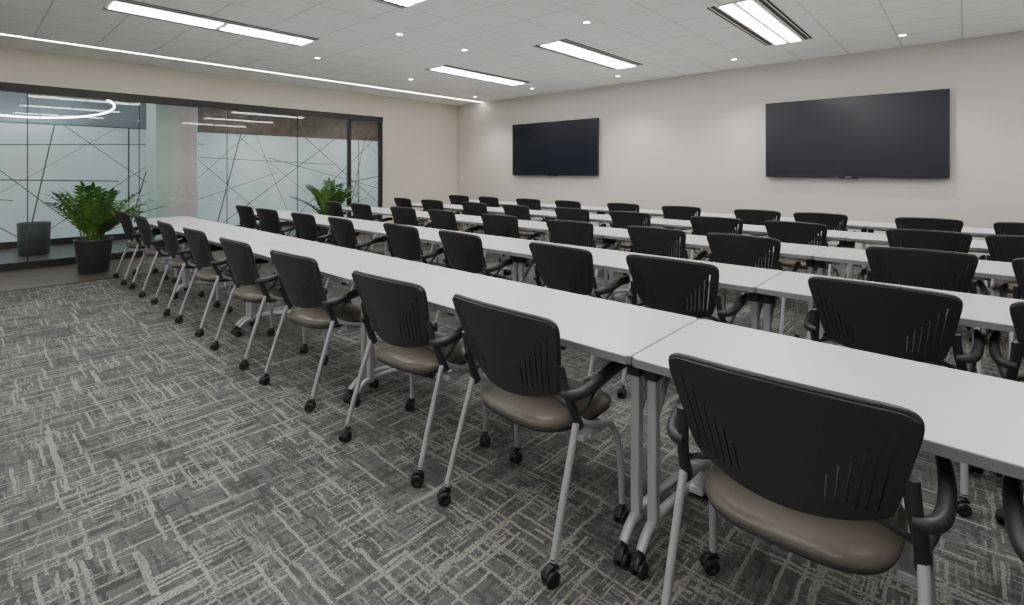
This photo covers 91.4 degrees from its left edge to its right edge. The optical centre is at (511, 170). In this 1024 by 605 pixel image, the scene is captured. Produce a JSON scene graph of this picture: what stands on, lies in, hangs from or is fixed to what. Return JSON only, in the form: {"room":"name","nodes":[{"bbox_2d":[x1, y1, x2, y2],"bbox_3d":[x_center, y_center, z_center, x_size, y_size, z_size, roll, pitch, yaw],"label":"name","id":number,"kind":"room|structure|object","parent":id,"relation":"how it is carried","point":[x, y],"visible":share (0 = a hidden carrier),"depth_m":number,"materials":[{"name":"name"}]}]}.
{"room":"training room","nodes":[
{"label":"training room","id":0,"kind":"room"},
{"bbox_2d":[146,103,197,239],"bbox_3d":[-6.595,-0.095,9.700,0.700,2.950,0.680,0,0,42],"label":"column","id":1,"kind":"structure","parent":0,"point":[171,131],"depth_m":9.45,"materials":[{"name":"white paint"}]},
{"bbox_2d":[0,219,377,263],"bbox_3d":[-7.586,1.430,10.922,6.090,0.100,18.000,0,0,42],"label":"floor","id":2,"kind":"structure","parent":0,"point":[11,255],"depth_m":8.57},
{"bbox_2d":[16,221,50,255],"bbox_3d":[-7.897,1.115,8.262,0.420,0.530,0.420,0,0,42],"label":"waste bin","id":3,"kind":"object","parent":2,"relation":"on","point":[39,232],"visible":0.98,"depth_m":8.13,"materials":[{"name":"black plastic"}]},
{"bbox_2d":[0,91,377,248],"bbox_3d":[-7.336,-0.095,10.695,0.065,2.950,17.600,0,0,42],"label":"glass wall","id":4,"kind":"structure","parent":2,"relation":"on","point":[103,150],"depth_m":10.36,"materials":[{"name":"frosted glass"},{"name":"dark bronze metal"}]},
{"bbox_3d":[-7.586,-1.620,10.922,6.090,0.100,18.000,0,0,42],"label":"corridor ceiling","id":5,"kind":"object","parent":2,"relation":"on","visible":0},
{"bbox_2d":[0,100,114,117],"bbox_3d":[-7.907,-1.261,8.177,2.227,0.618,2.228,0,0,42],"label":"ring pendant light","id":6,"kind":"object","parent":5,"relation":"hanging from","point":[113,108],"visible":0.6,"depth_m":9.09,"materials":[{"name":"white"}]},
{"bbox_2d":[0,47,456,222],"bbox_3d":[-5.731,-0.160,8.330,0.140,3.080,12.650,0,0,42],"label":"wall","id":7,"kind":"structure","parent":0,"point":[419,138],"depth_m":10.05,"materials":[{"name":"paint"}]},
{"bbox_2d":[0,82,382,271],"bbox_3d":[-6.177,0.080,7.776,0.142,2.600,9.630,0,0,42],"label":"window","id":8,"kind":"structure","parent":7,"relation":"in","point":[4,86],"depth_m":8.39,"materials":[{"name":"brown metal"}]},
{"bbox_2d":[1,232,475,291],"bbox_3d":[-4.476,1.378,7.194,0.025,0.004,12.650,0,0,42],"label":"trim","id":9,"kind":"structure","parent":7,"relation":"attached to","point":[473,232],"depth_m":6.23,"materials":[{"name":"brown metal"}]},
{"bbox_2d":[0,224,476,291],"bbox_3d":[-5.101,1.430,7.759,1.680,0.100,12.650,0,0,42],"label":"floor","id":10,"kind":"structure","parent":0,"point":[62,274],"depth_m":6.73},
{"bbox_2d":[43,181,167,274],"bbox_3d":[-5.624,0.753,6.914,1.763,1.254,1.344,0,0,42],"label":"plant","id":11,"kind":"object","parent":10,"relation":"on","point":[90,215],"visible":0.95,"depth_m":6.65,"materials":[{"name":"green plant"}]},
{"bbox_2d":[290,177,366,242],"bbox_3d":[-3.409,0.749,9.435,1.249,1.263,1.280,0,0,17],"label":"plant","id":12,"kind":"object","parent":10,"relation":"on","point":[327,193],"visible":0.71,"depth_m":9.34,"materials":[{"name":"green plant"}]},
{"bbox_2d":[0,34,478,104],"bbox_3d":[-5.319,-1.750,7.957,0.970,0.100,12.650,0,0,42],"label":"ceiling light","id":13,"kind":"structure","parent":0,"point":[7,41],"depth_m":8.21,"materials":[{"name":"white plastic"}]},
{"bbox_2d":[0,232,1023,604],"bbox_3d":[-0.088,1.430,3.217,11.850,0.100,12.650,0,0,42],"label":"floor","id":14,"kind":"structure","parent":0,"point":[140,464],"depth_m":2.20,"materials":[{"name":"carpet"}]},
{"bbox_2d":[113,210,168,285],"bbox_3d":[-4.714,0.937,6.412,0.676,0.886,0.569,0,0,44],"label":"armchair","id":15,"kind":"object","parent":14,"relation":"on","point":[129,230],"visible":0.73,"depth_m":6.19,"materials":[{"name":"black plastic"}]},
{"bbox_2d":[129,214,190,297],"bbox_3d":[-4.059,0.937,5.824,0.676,0.886,0.569,0,0,44],"label":"armchair","id":16,"kind":"object","parent":14,"relation":"on","point":[147,236],"visible":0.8,"depth_m":5.60,"materials":[{"name":"black plastic"}]},
{"bbox_2d":[132,216,233,297],"bbox_3d":[-4.145,1.010,6.237,1.824,0.740,0.634,0,0,42],"label":"table","id":17,"kind":"object","parent":14,"relation":"on","point":[178,223],"visible":0.3,"depth_m":6.21,"materials":[{"name":"white laminate"}]},
{"bbox_2d":[151,220,222,316],"bbox_3d":[-3.307,0.937,5.136,0.676,0.886,0.570,0,0,45],"label":"armchair","id":18,"kind":"object","parent":14,"relation":"on","point":[171,242],"visible":0.84,"depth_m":4.92,"materials":[{"name":"black plastic"}]},
{"bbox_2d":[174,227,255,337],"bbox_3d":[-2.641,0.937,4.532,0.676,0.886,0.569,0,0,42],"label":"armchair","id":19,"kind":"object","parent":14,"relation":"on","point":[200,249],"visible":0.82,"depth_m":4.31,"materials":[{"name":"black plastic"}]},
{"bbox_2d":[173,226,303,334],"bbox_3d":[-2.789,1.010,5.009,1.824,0.740,0.634,0,0,42],"label":"table","id":20,"kind":"object","parent":14,"relation":"on","point":[253,237],"visible":0.38,"depth_m":4.96,"materials":[{"name":"white laminate"}]},
{"bbox_2d":[235,205,280,234],"bbox_3d":[-3.754,0.937,7.418,0.675,0.886,0.570,0,0,40],"label":"armchair","id":21,"kind":"object","parent":14,"relation":"on","point":[247,218],"visible":0.5,"depth_m":7.18,"materials":[{"name":"black plastic"}]},
{"bbox_2d":[210,237,307,369],"bbox_3d":[-1.909,0.937,3.851,0.676,0.886,0.569,0,0,42],"label":"armchair","id":22,"kind":"object","parent":14,"relation":"on","point":[242,268],"visible":0.89,"depth_m":3.64,"materials":[{"name":"black plastic"}]},
{"bbox_2d":[256,208,296,274],"bbox_3d":[-3.138,0.937,6.821,0.676,0.886,0.569,0,0,38],"label":"armchair","id":23,"kind":"object","parent":14,"relation":"on","point":[270,222],"visible":0.43,"depth_m":6.58,"materials":[{"name":"black plastic"}]},
{"bbox_2d":[253,210,342,229],"bbox_3d":[-3.215,1.010,7.264,1.824,0.740,0.634,0,0,42],"label":"table","id":24,"kind":"object","parent":14,"relation":"on","point":[284,215],"visible":0.06,"depth_m":7.19,"materials":[{"name":"white laminate"}]},
{"bbox_2d":[259,249,378,412],"bbox_3d":[-1.218,0.937,3.245,0.676,0.886,0.569,0,0,39],"label":"armchair","id":25,"kind":"object","parent":14,"relation":"on","point":[301,288],"visible":0.92,"depth_m":3.04,"materials":[{"name":"black plastic"}]},
{"bbox_2d":[291,212,346,284],"bbox_3d":[-2.363,0.937,6.128,0.676,0.886,0.570,0,0,41],"label":"armchair","id":26,"kind":"object","parent":14,"relation":"on","point":[306,228],"visible":0.46,"depth_m":5.89,"materials":[{"name":"black plastic"}]},
{"bbox_2d":[234,240,429,403],"bbox_3d":[-1.433,1.010,3.780,1.824,0.740,0.634,0,0,42],"label":"table","id":27,"kind":"object","parent":14,"relation":"on","point":[337,263],"visible":0.46,"depth_m":3.61,"materials":[{"name":"white laminate"}]},
{"bbox_2d":[325,201,363,249],"bbox_3d":[-2.820,0.937,8.445,0.569,0.886,0.676,0,0,-44],"label":"armchair","id":28,"kind":"object","parent":14,"relation":"on","point":[334,208],"visible":0.33,"depth_m":8.22,"materials":[{"name":"black plastic"}]},
{"bbox_2d":[324,216,384,303],"bbox_3d":[-1.705,0.937,5.536,0.569,0.886,0.676,0,0,-44],"label":"armchair","id":29,"kind":"object","parent":14,"relation":"on","point":[344,234],"visible":0.56,"depth_m":5.31,"materials":[{"name":"black plastic"}]},
{"bbox_2d":[316,218,425,255],"bbox_3d":[-1.859,1.010,6.035,1.824,0.740,0.634,0,0,42],"label":"table","id":30,"kind":"object","parent":14,"relation":"on","point":[363,226],"visible":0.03,"depth_m":5.76,"materials":[{"name":"white laminate"}]},
{"bbox_2d":[350,203,392,250],"bbox_3d":[-2.193,0.937,7.840,0.676,0.886,0.570,0,0,42],"label":"armchair","id":31,"kind":"object","parent":14,"relation":"on","point":[360,211],"visible":0.37,"depth_m":7.61,"materials":[{"name":"black plastic"}]},
{"bbox_2d":[333,207,422,243],"bbox_3d":[-2.285,1.010,8.290,1.824,0.740,0.634,0,0,42],"label":"table","id":32,"kind":"object","parent":14,"relation":"on","point":[375,210],"visible":0.06,"depth_m":8.10,"materials":[{"name":"white laminate"}]},
{"bbox_2d":[394,197,429,243],"bbox_3d":[-1.900,0.937,9.481,0.569,0.886,0.676,0,0,-44],"label":"armchair","id":33,"kind":"object","parent":14,"relation":"on","point":[400,202],"visible":0.21,"depth_m":9.27,"materials":[{"name":"black plastic"}]},
{"bbox_2d":[390,206,437,262],"bbox_3d":[-1.388,0.937,7.124,0.676,0.886,0.569,0,0,41],"label":"armchair","id":34,"kind":"object","parent":14,"relation":"on","point":[401,215],"visible":0.33,"depth_m":6.90,"materials":[{"name":"black plastic"}]},
{"bbox_2d":[338,270,490,487],"bbox_3d":[-0.470,0.937,2.566,0.676,0.886,0.569,0,0,40],"label":"armchair","id":35,"kind":"object","parent":14,"relation":"on","point":[397,310],"visible":0.91,"depth_m":2.37,"materials":[{"name":"black plastic"}]},
{"bbox_2d":[383,223,452,314],"bbox_3d":[-0.910,0.937,4.866,0.675,0.886,0.570,0,0,44],"label":"armchair","id":36,"kind":"object","parent":14,"relation":"on","point":[404,240],"visible":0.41,"depth_m":4.64,"materials":[{"name":"black plastic"}]},
{"bbox_2d":[412,203,464,229],"bbox_3d":[-1.355,1.010,9.316,1.824,0.740,0.634,0,0,42],"label":"table","id":37,"kind":"object","parent":14,"relation":"on","point":[452,207],"visible":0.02,"depth_m":9.01,"materials":[{"name":"white laminate"}]},
{"bbox_2d":[420,199,459,247],"bbox_3d":[-1.266,0.937,8.872,0.675,0.886,0.570,0,0,40],"label":"armchair","id":38,"kind":"object","parent":14,"relation":"on","point":[427,204],"visible":0.25,"depth_m":8.68,"materials":[{"name":"black plastic"}]},
{"bbox_2d":[392,211,506,274],"bbox_3d":[-0.929,1.010,7.061,1.824,0.740,0.634,0,0,42],"label":"table","id":39,"kind":"object","parent":14,"relation":"on","point":[466,219],"visible":0.18,"depth_m":6.73,"materials":[{"name":"white laminate"}]},
{"bbox_2d":[427,209,478,268],"bbox_3d":[-0.767,0.937,6.594,0.570,0.886,0.675,0,0,-45],"label":"armchair","id":40,"kind":"object","parent":14,"relation":"on","point":[440,219],"visible":0.37,"depth_m":6.38,"materials":[{"name":"black plastic"}]},
{"bbox_2d":[449,195,469,232],"bbox_3d":[-0.977,0.937,10.507,0.675,0.886,0.570,0,0,38],"label":"armchair","id":41,"kind":"object","parent":14,"relation":"on","point":[454,199],"visible":0.23,"depth_m":10.31,"materials":[{"name":"black plastic"}]},
{"bbox_2d":[380,228,554,281],"bbox_3d":[-0.503,1.010,4.806,1.824,0.740,0.634,0,0,42],"label":"table","id":42,"kind":"object","parent":14,"relation":"on","point":[493,244],"visible":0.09,"depth_m":4.47,"materials":[{"name":"white laminate"}]},
{"bbox_2d":[432,230,512,331],"bbox_3d":[-0.285,0.937,4.269,0.570,0.886,0.676,0,0,-43],"label":"armchair","id":43,"kind":"object","parent":14,"relation":"on","point":[464,251],"visible":0.52,"depth_m":4.06,"materials":[{"name":"black plastic"}]},
{"bbox_2d":[461,202,503,257],"bbox_3d":[-0.477,0.937,8.201,0.676,0.886,0.570,0,0,41],"label":"armchair","id":44,"kind":"object","parent":14,"relation":"on","point":[470,208],"visible":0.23,"depth_m":8.00,"materials":[{"name":"black plastic"}]},
{"bbox_2d":[478,196,501,233],"bbox_3d":[-0.316,0.937,9.887,0.676,0.886,0.569,0,0,45],"label":"armchair","id":45,"kind":"object","parent":14,"relation":"on","point":[489,201],"visible":0.24,"depth_m":9.66,"materials":[{"name":"black plastic"}]},
{"bbox_2d":[455,200,533,239],"bbox_3d":[-0.425,1.010,10.343,1.824,0.740,0.634,0,0,42],"label":"table","id":46,"kind":"object","parent":14,"relation":"on","point":[501,203],"visible":0.15,"depth_m":10.15,"materials":[{"name":"white laminate"}]},
{"bbox_2d":[461,207,556,241],"bbox_3d":[0.001,1.010,8.088,1.824,0.740,0.634,0,0,42],"label":"table","id":47,"kind":"object","parent":14,"relation":"on","point":[492,210],"visible":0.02,"depth_m":7.85,"materials":[{"name":"white laminate"}]},
{"bbox_2d":[481,214,539,281],"bbox_3d":[-0.016,0.937,5.920,0.676,0.886,0.569,0,0,41],"label":"armchair","id":48,"kind":"object","parent":14,"relation":"on","point":[494,224],"visible":0.39,"depth_m":5.71,"materials":[{"name":"black plastic"}]},
{"bbox_2d":[498,204,546,266],"bbox_3d":[0.205,0.937,7.552,0.570,0.886,0.675,0,0,-43],"label":"armchair","id":49,"kind":"object","parent":14,"relation":"on","point":[521,212],"visible":0.37,"depth_m":7.35,"materials":[{"name":"black plastic"}]},
{"bbox_2d":[348,265,697,569],"bbox_3d":[-0.077,1.010,2.551,1.824,0.740,0.634,0,0,42],"label":"table","id":50,"kind":"object","parent":14,"relation":"on","point":[607,329],"visible":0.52,"depth_m":2.18,"materials":[{"name":"white laminate"}]},
{"bbox_2d":[437,294,628,589],"bbox_3d":[0.103,0.937,2.048,0.675,0.886,0.570,0,0,45],"label":"armchair","id":51,"kind":"object","parent":14,"relation":"on","point":[518,353],"visible":0.98,"depth_m":1.86,"materials":[{"name":"black plastic"}]},
{"bbox_2d":[516,198,553,240],"bbox_3d":[0.426,0.937,9.217,0.676,0.886,0.569,0,0,41],"label":"armchair","id":52,"kind":"object","parent":14,"relation":"on","point":[533,204],"visible":0.23,"depth_m":8.98,"materials":[{"name":"black plastic"}]},
{"bbox_2d":[477,220,626,296],"bbox_3d":[0.427,1.010,5.833,1.824,0.740,0.634,0,0,42],"label":"table","id":53,"kind":"object","parent":14,"relation":"on","point":[599,232],"visible":0.25,"depth_m":5.56,"materials":[{"name":"white laminate"}]},
{"bbox_2d":[519,203,614,249],"bbox_3d":[0.931,1.010,9.114,1.824,0.740,0.634,0,0,42],"label":"table","id":54,"kind":"object","parent":14,"relation":"on","point":[543,206],"visible":0.19,"depth_m":8.76,"materials":[{"name":"white laminate"}]},
{"bbox_2d":[555,200,595,213],"bbox_3d":[1.092,0.937,8.615,0.570,0.886,0.675,0,0,-43],"label":"armchair","id":55,"kind":"object","parent":14,"relation":"on","point":[559,203],"visible":0.12,"depth_m":8.40,"materials":[{"name":"black plastic"}]},
{"bbox_2d":[529,242,629,382],"bbox_3d":[0.472,0.937,3.543,0.569,0.886,0.676,0,0,-43],"label":"armchair","id":56,"kind":"object","parent":14,"relation":"on","point":[559,267],"visible":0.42,"depth_m":3.33,"materials":[{"name":"black plastic"}]},
{"bbox_2d":[545,219,614,298],"bbox_3d":[0.711,0.937,5.227,0.676,0.886,0.569,0,0,40],"label":"armchair","id":57,"kind":"object","parent":14,"relation":"on","point":[568,232],"visible":0.35,"depth_m":5.01,"materials":[{"name":"black plastic"}]},
{"bbox_2d":[554,207,606,271],"bbox_3d":[0.942,0.937,6.907,0.675,0.886,0.570,0,0,42],"label":"armchair","id":58,"kind":"object","parent":14,"relation":"on","point":[573,214],"visible":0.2,"depth_m":6.71,"materials":[{"name":"black plastic"}]},
{"bbox_2d":[546,214,684,227],"bbox_3d":[1.357,1.010,6.859,1.824,0.740,0.634,0,0,42],"label":"table","id":59,"kind":"object","parent":14,"relation":"on","point":[655,222],"visible":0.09,"depth_m":6.59,"materials":[{"name":"white laminate"}]},
{"bbox_2d":[608,211,650,279],"bbox_3d":[1.591,0.937,6.315,0.675,0.886,0.570,0,0,43],"label":"armchair","id":60,"kind":"object","parent":14,"relation":"on","point":[620,219],"visible":0.34,"depth_m":6.16,"materials":[{"name":"black plastic"}]},
{"bbox_2d":[607,203,652,250],"bbox_3d":[1.867,0.937,7.948,0.675,0.886,0.570,0,0,42],"label":"armchair","id":61,"kind":"object","parent":14,"relation":"on","point":[630,207],"visible":0.12,"depth_m":7.75,"materials":[{"name":"black plastic"}]},
{"bbox_2d":[511,243,783,329],"bbox_3d":[0.853,1.010,3.578,1.824,0.740,0.634,0,0,42],"label":"table","id":62,"kind":"object","parent":14,"relation":"on","point":[734,277],"visible":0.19,"depth_m":3.27,"materials":[{"name":"white laminate"}]},
{"bbox_2d":[598,209,721,260],"bbox_3d":[2.287,1.010,7.885,1.824,0.740,0.634,0,0,42],"label":"table","id":63,"kind":"object","parent":14,"relation":"on","point":[658,213],"visible":0.13,"depth_m":7.90,"materials":[{"name":"white laminate"}]},
{"bbox_2d":[625,226,707,307],"bbox_3d":[1.421,0.937,4.614,0.675,0.886,0.570,0,0,43],"label":"armchair","id":64,"kind":"object","parent":14,"relation":"on","point":[658,241],"visible":0.4,"depth_m":4.42,"materials":[{"name":"black plastic"}]},
{"bbox_2d":[662,205,702,260],"bbox_3d":[2.543,0.937,7.321,0.676,0.886,0.569,0,0,38],"label":"armchair","id":65,"kind":"object","parent":14,"relation":"on","point":[669,212],"visible":0.23,"depth_m":7.13,"materials":[{"name":"black plastic"}]},
{"bbox_2d":[617,254,748,397],"bbox_3d":[1.051,0.937,3.042,0.676,0.886,0.569,0,0,43],"label":"armchair","id":66,"kind":"object","parent":14,"relation":"on","point":[661,283],"visible":0.56,"depth_m":2.84,"materials":[{"name":"black plastic"}]},
{"bbox_2d":[604,231,827,339],"bbox_3d":[1.783,1.010,4.604,1.824,0.740,0.634,0,0,42],"label":"table","id":67,"kind":"object","parent":14,"relation":"on","point":[801,251],"visible":0.29,"depth_m":4.29,"materials":[{"name":"white laminate"}]},
{"bbox_2d":[690,216,743,294],"bbox_3d":[2.350,0.937,5.620,0.675,0.886,0.570,0,0,38],"label":"armchair","id":68,"kind":"object","parent":14,"relation":"on","point":[701,225],"visible":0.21,"depth_m":5.44,"materials":[{"name":"black plastic"}]},
{"bbox_2d":[706,233,801,338],"bbox_3d":[1.955,0.937,4.084,0.676,0.886,0.569,0,0,45],"label":"armchair","id":69,"kind":"object","parent":14,"relation":"on","point":[726,248],"visible":0.43,"depth_m":3.89,"materials":[{"name":"black plastic"}]},
{"bbox_2d":[665,220,854,277],"bbox_3d":[2.713,1.010,5.630,1.824,0.740,0.634,0,0,42],"label":"table","id":70,"kind":"object","parent":14,"relation":"on","point":[832,235],"visible":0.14,"depth_m":5.37,"materials":[{"name":"white laminate"}]},
{"bbox_2d":[734,209,789,269],"bbox_3d":[3.308,0.937,6.638,0.676,0.886,0.569,0,0,41],"label":"armchair","id":71,"kind":"object","parent":14,"relation":"on","point":[749,216],"visible":0.2,"depth_m":6.45,"materials":[{"name":"black plastic"}]},
{"bbox_2d":[713,214,872,280],"bbox_3d":[3.643,1.010,6.657,1.824,0.740,0.634,0,0,42],"label":"table","id":72,"kind":"object","parent":14,"relation":"on","point":[859,225],"visible":0.15,"depth_m":6.14,"materials":[{"name":"white laminate"}]},
{"bbox_2d":[764,220,840,277],"bbox_3d":[2.940,0.937,5.081,0.569,0.886,0.676,0,0,-44],"label":"armchair","id":73,"kind":"object","parent":14,"relation":"on","point":[793,232],"visible":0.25,"depth_m":4.90,"materials":[{"name":"black plastic"}]},
{"bbox_2d":[661,352,957,604],"bbox_3d":[0.796,0.937,1.401,0.676,0.886,0.569,0,0,41],"label":"armchair","id":74,"kind":"object","parent":14,"relation":"on","point":[776,447],"visible":0.99,"depth_m":1.22,"materials":[{"name":"black plastic"}]},
{"bbox_2d":[793,212,855,278],"bbox_3d":[3.819,0.937,6.142,0.676,0.886,0.570,0,0,41],"label":"armchair","id":75,"kind":"object","parent":14,"relation":"on","point":[831,220],"visible":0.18,"depth_m":5.91,"materials":[{"name":"black plastic"}]},
{"bbox_2d":[629,319,1023,580],"bbox_3d":[1.279,1.010,1.322,1.824,0.740,0.634,0,0,42],"label":"table","id":76,"kind":"object","parent":14,"relation":"on","point":[974,419],"visible":0.6,"depth_m":1.58,"materials":[{"name":"white laminate"}]},
{"bbox_2d":[756,271,1023,332],"bbox_3d":[2.209,1.010,2.349,1.824,0.740,0.634,0,0,42],"label":"table","id":77,"kind":"object","parent":14,"relation":"on","point":[982,311],"visible":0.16,"depth_m":2.59,"materials":[{"name":"white laminate"}]},
{"bbox_2d":[803,276,984,517],"bbox_3d":[1.790,0.937,2.384,0.569,0.886,0.676,0,0,-44],"label":"armchair","id":78,"kind":"object","parent":14,"relation":"on","point":[877,318],"visible":0.59,"depth_m":2.19,"materials":[{"name":"black plastic"}]},
{"bbox_2d":[813,247,1015,338],"bbox_3d":[3.139,1.010,3.375,1.824,0.740,0.634,0,0,42],"label":"table","id":79,"kind":"object","parent":14,"relation":"on","point":[985,269],"visible":0.27,"depth_m":3.64,"materials":[{"name":"white laminate"}]},
{"bbox_2d":[845,232,988,278],"bbox_3d":[4.069,1.010,4.401,1.824,0.740,0.634,0,0,42],"label":"table","id":80,"kind":"object","parent":14,"relation":"on","point":[978,246],"visible":0.24,"depth_m":4.75,"materials":[{"name":"white laminate"}]},
{"bbox_2d":[858,246,987,374],"bbox_3d":[2.750,0.937,3.379,0.676,0.886,0.569,0,0,39],"label":"armchair","id":81,"kind":"object","parent":14,"relation":"on","point":[923,268],"visible":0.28,"depth_m":3.18,"materials":[{"name":"black plastic"}]},
{"bbox_2d":[895,217,963,231],"bbox_3d":[4.575,0.937,5.504,0.676,0.886,0.569,0,0,39],"label":"armchair","id":82,"kind":"object","parent":14,"relation":"on","point":[923,223],"visible":0.13,"depth_m":5.30,"materials":[{"name":"black plastic"}]},
{"bbox_2d":[866,222,995,280],"bbox_3d":[4.999,1.010,5.428,1.824,0.740,0.634,0,0,42],"label":"table","id":83,"kind":"object","parent":14,"relation":"on","point":[877,226],"visible":0.14,"depth_m":5.65,"materials":[{"name":"white laminate"}]},
{"bbox_2d":[886,229,978,341],"bbox_3d":[3.651,0.937,4.397,0.676,0.886,0.570,0,0,39],"label":"armchair","id":84,"kind":"object","parent":14,"relation":"on","point":[950,241],"visible":0.2,"depth_m":4.19,"materials":[{"name":"black plastic"}]},
{"bbox_2d":[979,235,1023,344],"bbox_3d":[4.143,0.937,3.954,0.570,0.886,0.675,0,0,-44],"label":"armchair","id":85,"kind":"object","parent":14,"relation":"on","point":[1001,248],"visible":0.48,"depth_m":3.95,"materials":[{"name":"black plastic"}]},
{"bbox_2d":[989,301,1023,523],"bbox_3d":[2.310,0.937,1.935,0.675,0.886,0.570,0,0,42],"label":"armchair","id":86,"kind":"object","parent":14,"relation":"on","point":[1016,309],"visible":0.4,"depth_m":1.99,"materials":[{"name":"black plastic"}]},
{"bbox_2d":[991,222,1023,295],"bbox_3d":[5.158,0.937,4.952,0.675,0.886,0.570,0,0,44],"label":"armchair","id":87,"kind":"object","parent":14,"relation":"on","point":[1000,228],"visible":0.16,"depth_m":4.91,"materials":[{"name":"black plastic"}]},
{"bbox_2d":[999,258,1023,378],"bbox_3d":[3.291,0.937,2.895,0.676,0.886,0.569,0,0,45],"label":"armchair","id":88,"kind":"object","parent":14,"relation":"on","point":[1018,263],"visible":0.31,"depth_m":2.95,"materials":[{"name":"black plastic"}]},
{"bbox_2d":[1002,475,1023,604],"bbox_3d":[1.357,0.937,0.904,0.675,0.886,0.570,0,0,40],"label":"armchair","id":89,"kind":"object","parent":14,"relation":"on","point":[1012,495],"visible":0.84,"depth_m":1.09,"materials":[{"name":"black plastic"}]},
{"bbox_2d":[0,0,1023,101],"bbox_3d":[-0.329,-1.750,3.435,12.500,0.100,12.650,0,0,42],"label":"ceiling","id":90,"kind":"structure","parent":0,"point":[358,43],"depth_m":6.14,"materials":[{"name":"tile"}]},
{"bbox_2d":[102,0,318,45],"bbox_3d":[-3.388,-1.692,5.837,0.550,0.017,2.100,0,0,42],"label":"light","id":91,"kind":"object","parent":90,"relation":"in","point":[130,7],"depth_m":5.67,"materials":[{"name":"white plastic"}]},
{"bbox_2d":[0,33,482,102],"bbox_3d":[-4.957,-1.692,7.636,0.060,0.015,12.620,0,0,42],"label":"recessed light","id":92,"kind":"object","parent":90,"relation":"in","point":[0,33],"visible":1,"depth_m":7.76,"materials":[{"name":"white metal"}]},
{"bbox_2d":[374,0,425,8],"bbox_3d":[-1.647,-1.692,4.259,0.550,0.017,2.100,0,0,42],"label":"light","id":93,"kind":"object","parent":90,"relation":"in","point":[401,4],"depth_m":5.01,"materials":[{"name":"white plastic"}]},
{"bbox_2d":[425,65,529,85],"bbox_3d":[-0.555,-1.692,8.964,0.550,0.017,2.100,0,0,42],"label":"light","id":94,"kind":"object","parent":90,"relation":"in","point":[446,69],"depth_m":8.81,"materials":[{"name":"white plastic"}]},
{"bbox_2d":[533,39,642,68],"bbox_3d":[1.187,-1.692,7.386,0.550,0.017,2.100,0,0,42],"label":"light","id":95,"kind":"object","parent":90,"relation":"in","point":[585,53],"depth_m":7.22,"materials":[{"name":"white plastic"}]},
{"bbox_2d":[707,0,812,45],"bbox_3d":[2.935,-1.692,5.801,0.550,0.017,2.100,0,0,42],"label":"light","id":96,"kind":"object","parent":90,"relation":"in","point":[753,15],"depth_m":5.63,"materials":[{"name":"white plastic"}]},
{"bbox_2d":[457,31,1023,257],"bbox_3d":[3.606,-0.210,8.500,13.750,3.180,0.140,0,0,42],"label":"wall","id":97,"kind":"structure","parent":0,"point":[694,140],"depth_m":8.12,"materials":[{"name":"beige paint"}]},
{"bbox_2d":[512,118,598,175],"bbox_3d":[0.890,-0.477,10.797,2.300,1.175,0.103,0,0,42],"label":"wall-mounted television","id":98,"kind":"object","parent":97,"relation":"attached to","point":[566,147],"visible":1,"depth_m":10.68,"materials":[{"name":"black"}]},
{"bbox_2d":[458,223,997,281],"bbox_3d":[3.555,1.330,8.443,13.470,0.100,0.012,0,0,42],"label":"baseboard","id":99,"kind":"structure","parent":97,"relation":"attached to","point":[833,263],"depth_m":7.31,"materials":[{"name":"plastic"}]},
{"bbox_2d":[765,88,949,178],"bbox_3d":[4.853,-0.477,7.206,2.195,1.175,0.103,0,0,42],"label":"wall-mounted television","id":100,"kind":"object","parent":97,"relation":"attached to","point":[901,134],"visible":1,"depth_m":7.06,"materials":[{"name":"black"}]}
]}

